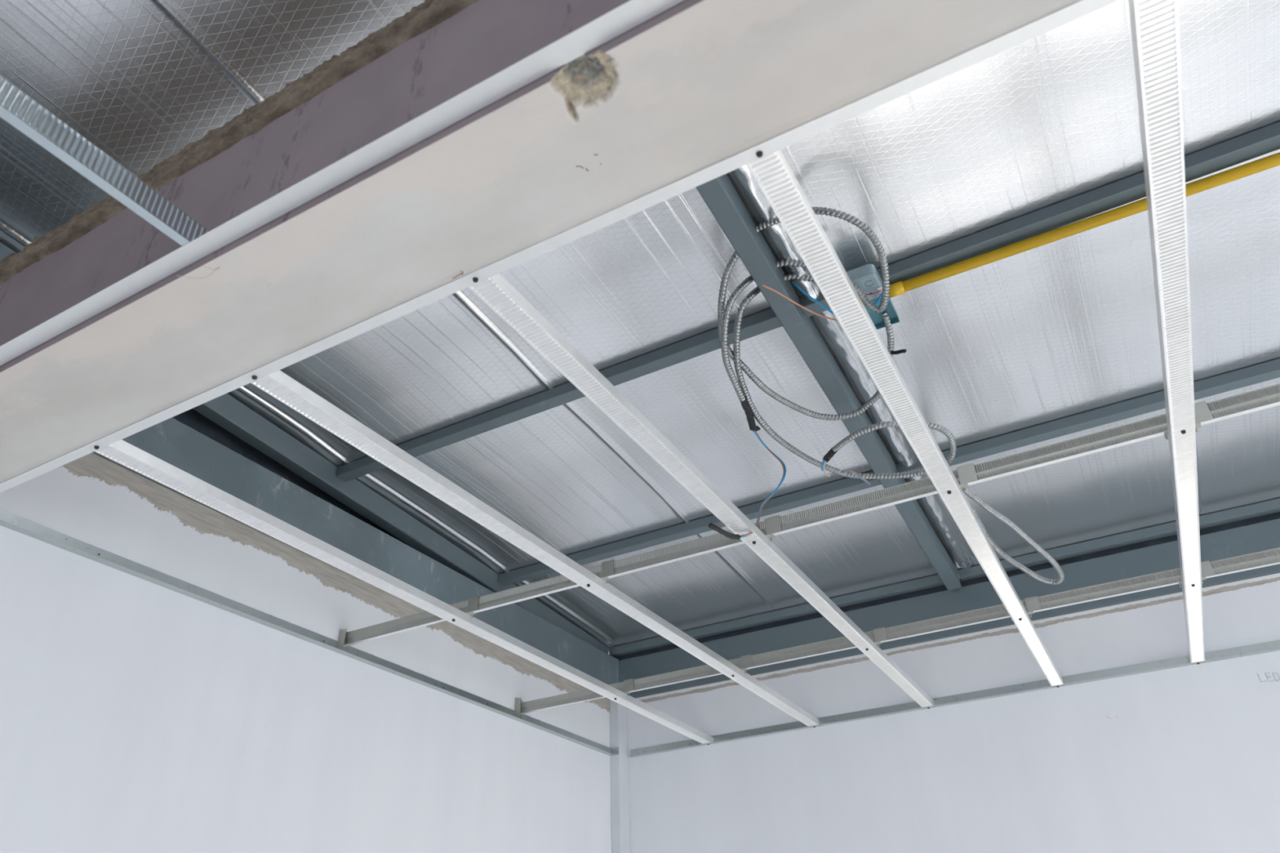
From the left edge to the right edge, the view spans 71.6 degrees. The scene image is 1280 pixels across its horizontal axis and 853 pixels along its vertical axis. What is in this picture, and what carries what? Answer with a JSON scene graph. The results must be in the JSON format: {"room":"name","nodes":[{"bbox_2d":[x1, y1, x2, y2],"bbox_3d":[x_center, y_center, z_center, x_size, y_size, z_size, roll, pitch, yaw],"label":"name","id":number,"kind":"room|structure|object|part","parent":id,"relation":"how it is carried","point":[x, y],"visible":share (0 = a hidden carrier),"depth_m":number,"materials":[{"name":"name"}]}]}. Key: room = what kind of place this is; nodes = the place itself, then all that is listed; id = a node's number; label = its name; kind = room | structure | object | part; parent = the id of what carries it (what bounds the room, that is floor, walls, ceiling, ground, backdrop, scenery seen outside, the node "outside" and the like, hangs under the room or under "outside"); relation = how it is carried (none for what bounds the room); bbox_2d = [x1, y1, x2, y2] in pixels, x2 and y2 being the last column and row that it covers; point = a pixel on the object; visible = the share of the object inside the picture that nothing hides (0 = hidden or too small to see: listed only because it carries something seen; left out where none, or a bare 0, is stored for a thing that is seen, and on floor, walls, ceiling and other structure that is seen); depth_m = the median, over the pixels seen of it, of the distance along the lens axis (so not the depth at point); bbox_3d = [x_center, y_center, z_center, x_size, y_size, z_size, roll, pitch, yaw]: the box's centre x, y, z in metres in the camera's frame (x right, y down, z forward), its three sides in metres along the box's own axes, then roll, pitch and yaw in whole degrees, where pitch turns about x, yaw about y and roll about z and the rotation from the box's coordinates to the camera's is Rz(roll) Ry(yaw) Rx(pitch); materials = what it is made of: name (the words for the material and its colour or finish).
{"room":"building under construction","nodes":[
{"label":"building under construction","id":0,"kind":"room"},
{"bbox_2d":[172,408,416,550],"bbox_3d":[-1.678,-0.547,1.522,0.016,0.638,6.200,-18,-37,23],"label":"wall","id":1,"kind":"structure","parent":0,"point":[191,418],"depth_m":2.44,"materials":[{"name":"metal"}]},
{"bbox_2d":[0,452,611,852],"bbox_3d":[-1.560,0.835,0.617,0.150,2.670,6.270,-18,-37,23],"label":"wall","id":2,"kind":"structure","parent":0,"point":[138,715],"depth_m":2.03,"materials":[{"name":"paint"}]},
{"bbox_2d":[0,509,614,755],"bbox_3d":[-0.671,0.667,2.505,0.023,0.071,2.325,-18,-37,23],"label":"track","id":3,"kind":"object","parent":2,"relation":"attached to","point":[7,520],"depth_m":2.14,"materials":[{"name":"silver metal"}]},
{"bbox_3d":[-0.775,0.569,2.345,0.022,0.062,0.039,-18,-37,23],"label":"end bracket","id":4,"kind":"part","parent":3,"relation":"part of","materials":[{"name":"silver metal"}]},
{"bbox_3d":[-0.393,0.933,2.928,0.022,0.070,0.039,-18,-37,23],"label":"end bracket","id":5,"kind":"part","parent":3,"relation":"part of","materials":[{"name":"silver metal"}]},
{"bbox_2d":[343,383,1279,646],"bbox_3d":[1.234,-0.102,1.451,4.618,0.034,0.012,-18,-37,23],"label":"channel","id":6,"kind":"object","parent":3,"relation":"attached to","point":[1259,399],"visible":0.81,"depth_m":1.79,"materials":[{"name":"metal"}]},
{"bbox_2d":[466,595,479,617],"bbox_3d":[-0.426,0.451,2.192,0.078,0.046,0.019,-18,-37,23],"label":"clip","id":7,"kind":"object","parent":6,"relation":"attached to","point":[473,602],"visible":0.67,"depth_m":2.18,"materials":[{"name":"metal"}]},
{"bbox_2d":[251,369,819,727],"bbox_3d":[0.018,0.479,2.210,0.037,0.025,2.414,-19,-37,23],"label":"channel","id":8,"kind":"object","parent":6,"relation":"attached to","point":[277,384],"visible":1,"depth_m":1.73,"materials":[{"name":"metal"}]},
{"bbox_2d":[600,559,614,583],"bbox_3d":[-0.089,0.339,2.042,0.078,0.046,0.019,-18,-37,23],"label":"clip","id":9,"kind":"object","parent":6,"relation":"attached to","point":[607,567],"visible":0.67,"depth_m":2.03,"materials":[{"name":"metal"}]},
{"bbox_2d":[764,515,781,541],"bbox_3d":[0.265,0.222,1.883,0.078,0.046,0.019,-18,-37,23],"label":"clip","id":10,"kind":"object","parent":6,"relation":"attached to","point":[772,524],"visible":0.67,"depth_m":1.87,"materials":[{"name":"metal"}]},
{"bbox_2d":[746,149,1063,687],"bbox_3d":[0.722,0.246,1.895,0.037,0.025,2.414,-18,-37,23],"label":"channel","id":11,"kind":"object","parent":6,"relation":"attached to","point":[772,172],"visible":1,"depth_m":1.34,"materials":[{"name":"metal"}]},
{"bbox_2d":[936,462,977,497],"bbox_3d":[0.616,0.105,1.726,0.078,0.046,0.019,-18,-37,23],"label":"clip","id":12,"kind":"object","parent":6,"relation":"attached to","point":[966,473],"visible":0.81,"depth_m":1.71,"materials":[{"name":"metal"}]},
{"bbox_2d":[1128,0,1204,664],"bbox_3d":[1.070,0.131,1.739,0.038,0.025,2.413,-18,-37,23],"label":"channel","id":13,"kind":"object","parent":6,"relation":"attached to","point":[1154,24],"visible":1,"depth_m":1.16,"materials":[{"name":"metal"}]},
{"bbox_2d":[1164,400,1213,439],"bbox_3d":[0.965,-0.010,1.569,0.078,0.046,0.019,-18,-37,23],"label":"clip","id":14,"kind":"object","parent":6,"relation":"attached to","point":[1202,413],"visible":0.71,"depth_m":1.55,"materials":[{"name":"metal"}]},
{"bbox_2d":[92,417,618,684],"bbox_3d":[-1.620,-0.394,1.331,0.118,0.167,6.117,-18,-37,23],"label":"steel beam","id":15,"kind":"structure","parent":2,"relation":"on","point":[171,441],"depth_m":2.46,"materials":[{"name":"grey metal"}]},
{"bbox_2d":[0,242,608,654],"bbox_3d":[-1.633,-0.635,1.484,0.046,0.432,6.101,-18,-37,23],"label":"rafter","id":16,"kind":"object","parent":15,"relation":"on","point":[224,411],"visible":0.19,"depth_m":2.60,"materials":[{"name":"grey metal"}]},
{"bbox_2d":[610,746,618,755],"bbox_3d":[-0.100,1.223,3.344,0.035,0.027,0.020,-18,-37,23],"label":"wall angle","id":17,"kind":"structure","parent":2,"relation":"attached to","point":[615,751],"depth_m":3.35,"materials":[{"name":"silver metal"}]},
{"bbox_2d":[609,699,630,852],"bbox_3d":[-0.044,2.189,2.758,0.040,2.665,0.070,-18,-37,23],"label":"trim","id":18,"kind":"structure","parent":2,"relation":"attached to","point":[620,797],"depth_m":3.30,"materials":[{"name":"grey paint"}]},
{"bbox_2d":[0,0,1279,648],"bbox_3d":[0.442,-1.357,0.601,4.890,0.447,6.340,-18,-37,23],"label":"ceiling","id":19,"kind":"structure","parent":0,"point":[1067,326],"depth_m":2.06,"materials":[{"name":"metal"}]},
{"bbox_2d":[707,259,807,539],"bbox_3d":[0.256,-0.029,1.902,0.249,0.551,0.467,4,-34,-9],"label":"conduit","id":20,"kind":"object","parent":19,"relation":"hanging from","point":[744,403],"visible":0.86,"depth_m":1.91,"materials":[{"name":"metal"}]},
{"bbox_2d":[717,206,889,420],"bbox_3d":[0.397,-0.232,1.983,0.399,0.148,0.615,-18,-37,23],"label":"conduit","id":21,"kind":"object","parent":19,"relation":"hanging from","point":[857,222],"visible":0.86,"depth_m":1.87,"materials":[{"name":"metal"}]},
{"bbox_2d":[695,173,961,590],"bbox_3d":[-0.400,-1.044,0.932,0.047,0.432,6.101,-18,-37,23],"label":"rafter","id":22,"kind":"object","parent":19,"relation":"attached to","point":[719,193],"visible":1,"depth_m":2.05,"materials":[{"name":"grey metal"}]},
{"bbox_2d":[336,308,782,481],"bbox_3d":[-0.268,-0.059,2.303,1.366,0.031,0.040,-18,-37,23],"label":"steel purlin","id":23,"kind":"object","parent":22,"relation":"attached to","point":[758,323],"visible":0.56,"depth_m":2.26,"materials":[{"name":"grey metal"}]},
{"bbox_2d":[497,471,881,586],"bbox_3d":[0.110,0.343,2.850,1.366,0.031,0.040,-18,-37,23],"label":"steel purlin","id":24,"kind":"object","parent":22,"relation":"attached to","point":[846,486],"visible":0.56,"depth_m":2.81,"materials":[{"name":"grey metal"}]},
{"bbox_2d":[608,574,944,657],"bbox_3d":[0.478,0.734,3.383,1.366,0.031,0.040,-18,-37,23],"label":"steel purlin","id":25,"kind":"object","parent":22,"relation":"attached to","point":[933,581],"visible":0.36,"depth_m":3.34,"materials":[{"name":"grey metal"}]},
{"bbox_2d":[799,121,1279,317],"bbox_3d":[1.784,-0.739,1.385,3.237,0.031,0.040,-18,-37,23],"label":"steel purlin","id":26,"kind":"object","parent":22,"relation":"attached to","point":[1266,140],"visible":0.88,"depth_m":1.78,"materials":[{"name":"grey metal"}]},
{"bbox_2d":[896,358,1279,479],"bbox_3d":[2.162,-0.337,1.932,3.237,0.031,0.040,-18,-37,23],"label":"steel purlin","id":27,"kind":"object","parent":22,"relation":"attached to","point":[1270,370],"visible":0.71,"depth_m":2.34,"materials":[{"name":"grey metal"}]},
{"bbox_2d":[957,497,1279,582],"bbox_3d":[2.530,0.053,2.464,3.237,0.031,0.040,-18,-37,23],"label":"steel purlin","id":28,"kind":"object","parent":22,"relation":"attached to","point":[1270,507],"visible":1,"depth_m":2.87,"materials":[{"name":"grey metal"}]},
{"bbox_2d":[961,487,1064,585],"bbox_3d":[0.911,0.203,2.378,0.190,0.303,0.691,-28,-41,33],"label":"conduit","id":29,"kind":"object","parent":19,"relation":"hanging from","point":[969,493],"visible":0.62,"depth_m":2.31,"materials":[{"name":"metal"}]},
{"bbox_2d":[614,512,1279,852],"bbox_3d":[1.950,1.506,2.027,4.750,2.880,0.152,-18,-37,23],"label":"wall","id":30,"kind":"structure","parent":0,"point":[1185,759],"depth_m":2.79,"materials":[{"name":"paint"}]},
{"bbox_2d":[618,518,1279,698],"bbox_3d":[1.906,0.395,2.727,4.730,0.164,0.108,-18,-37,23],"label":"steel beam","id":31,"kind":"structure","parent":30,"relation":"on","point":[1264,535],"depth_m":3.03,"materials":[{"name":"grey metal"}]},
{"bbox_2d":[627,640,1279,757],"bbox_3d":[1.954,0.585,2.490,4.570,0.029,0.023,-18,-37,23],"label":"track","id":32,"kind":"object","parent":30,"relation":"attached to","point":[1274,646],"depth_m":2.88,"materials":[{"name":"silver metal"}]},
{"bbox_3d":[2.596,-0.851,-1.048,0.150,3.400,6.270,-18,-37,23],"label":"wall","id":33,"kind":"structure","parent":0,"visible":0},
{"bbox_2d":[0,0,1079,483],"bbox_3d":[0.708,-0.708,0.726,4.620,0.326,0.202,-18,-37,23],"label":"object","id":34,"kind":"structure","parent":33,"relation":"attached to","point":[695,85],"depth_m":1.08,"materials":[{"name":"paint"}]},
{"bbox_2d":[0,0,684,365],"bbox_3d":[0.665,-0.636,0.577,4.620,0.016,0.026,-18,-37,23],"label":"ceiling track","id":35,"kind":"object","parent":34,"relation":"attached to","point":[632,13],"visible":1,"depth_m":1.01,"materials":[{"name":"white metal"}]},
{"bbox_2d":[0,75,208,246],"bbox_3d":[-1.048,-0.702,0.401,0.014,0.036,2.010,-18,-37,23],"label":"channel","id":36,"kind":"object","parent":35,"relation":"hanging from","point":[17,108],"visible":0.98,"depth_m":1.02,"materials":[{"name":"metal"}]},
{"bbox_2d":[0,0,1119,493],"bbox_3d":[0.766,-0.532,0.726,4.620,0.030,0.018,-18,-37,23],"label":"ceiling track","id":37,"kind":"object","parent":34,"relation":"attached to","point":[1077,10],"visible":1,"depth_m":1.07,"materials":[{"name":"white metal"}]},
{"bbox_2d":[520,547,1279,714],"bbox_3d":[1.616,0.266,2.032,4.618,0.034,0.012,-18,-37,23],"label":"channel","id":38,"kind":"object","parent":33,"relation":"attached to","point":[1271,557],"visible":0.89,"depth_m":2.39,"materials":[{"name":"metal"}]},
{"bbox_2d":[623,678,634,696],"bbox_3d":[-0.050,0.821,2.776,0.078,0.046,0.019,-18,-37,23],"label":"clip","id":39,"kind":"object","parent":38,"relation":"attached to","point":[628,684],"visible":0.7,"depth_m":2.76,"materials":[{"name":"metal"}]},
{"bbox_2d":[93,440,714,745],"bbox_3d":[-0.322,0.592,2.362,0.037,0.025,2.414,-18,-36,23],"label":"channel","id":40,"kind":"object","parent":39,"relation":"attached to","point":[121,451],"visible":1,"depth_m":1.89,"materials":[{"name":"metal"}]},
{"bbox_2d":[740,654,751,673],"bbox_3d":[0.297,0.706,2.621,0.078,0.046,0.019,-18,-37,23],"label":"clip","id":41,"kind":"object","parent":38,"relation":"attached to","point":[746,660],"visible":0.67,"depth_m":2.61,"materials":[{"name":"metal"}]},
{"bbox_2d":[873,626,886,647],"bbox_3d":[0.647,0.590,2.464,0.078,0.046,0.019,-18,-37,23],"label":"clip","id":42,"kind":"object","parent":38,"relation":"attached to","point":[879,633],"visible":0.67,"depth_m":2.45,"materials":[{"name":"metal"}]},
{"bbox_2d":[468,273,934,708],"bbox_3d":[0.370,0.362,2.052,0.040,0.025,2.414,-18,-37,23],"label":"channel","id":43,"kind":"object","parent":42,"relation":"attached to","point":[495,291],"visible":0.98,"depth_m":1.53,"materials":[{"name":"metal"}]},
{"bbox_2d":[1009,595,1040,621],"bbox_3d":[1.000,0.473,2.307,0.078,0.046,0.019,-18,-37,23],"label":"clip","id":44,"kind":"object","parent":38,"relation":"attached to","point":[1032,602],"visible":0.81,"depth_m":2.29,"materials":[{"name":"metal"}]},
{"bbox_2d":[1178,560,1214,587],"bbox_3d":[1.345,0.358,2.152,0.078,0.046,0.019,-18,-37,23],"label":"clip","id":45,"kind":"object","parent":38,"relation":"attached to","point":[1206,567],"visible":0.71,"depth_m":2.14,"materials":[{"name":"metal"}]},
{"bbox_2d":[888,151,1279,297],"bbox_3d":[1.887,-0.719,1.362,3.051,0.028,0.028,-18,-36,22],"label":"conduit pipe","id":46,"kind":"object","parent":33,"relation":"attached to","point":[898,288],"visible":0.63,"depth_m":1.78,"materials":[{"name":"yellow plastic"}]},
{"bbox_2d":[846,263,899,329],"bbox_3d":[0.500,-0.278,1.935,0.083,0.050,0.160,-18,-37,23],"label":"junction box","id":47,"kind":"object","parent":46,"relation":"attached to","point":[866,277],"visible":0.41,"depth_m":1.90,"materials":[{"name":"plastic"}]},
{"bbox_2d":[733,273,956,484],"bbox_3d":[0.440,-0.087,2.087,0.360,0.257,0.670,-29,-42,34],"label":"conduit","id":48,"kind":"object","parent":47,"relation":"attached to","point":[756,291],"visible":0.9,"depth_m":2.10,"materials":[{"name":"metal"}]},
{"bbox_2d":[880,311,906,356],"bbox_3d":[0.569,-0.202,1.983,0.042,0.059,0.126,-11,-34,13],"label":"conduit","id":49,"kind":"object","parent":47,"relation":"attached to","point":[886,317],"visible":0.96,"depth_m":1.98,"materials":[{"name":"metal"}]}
]}

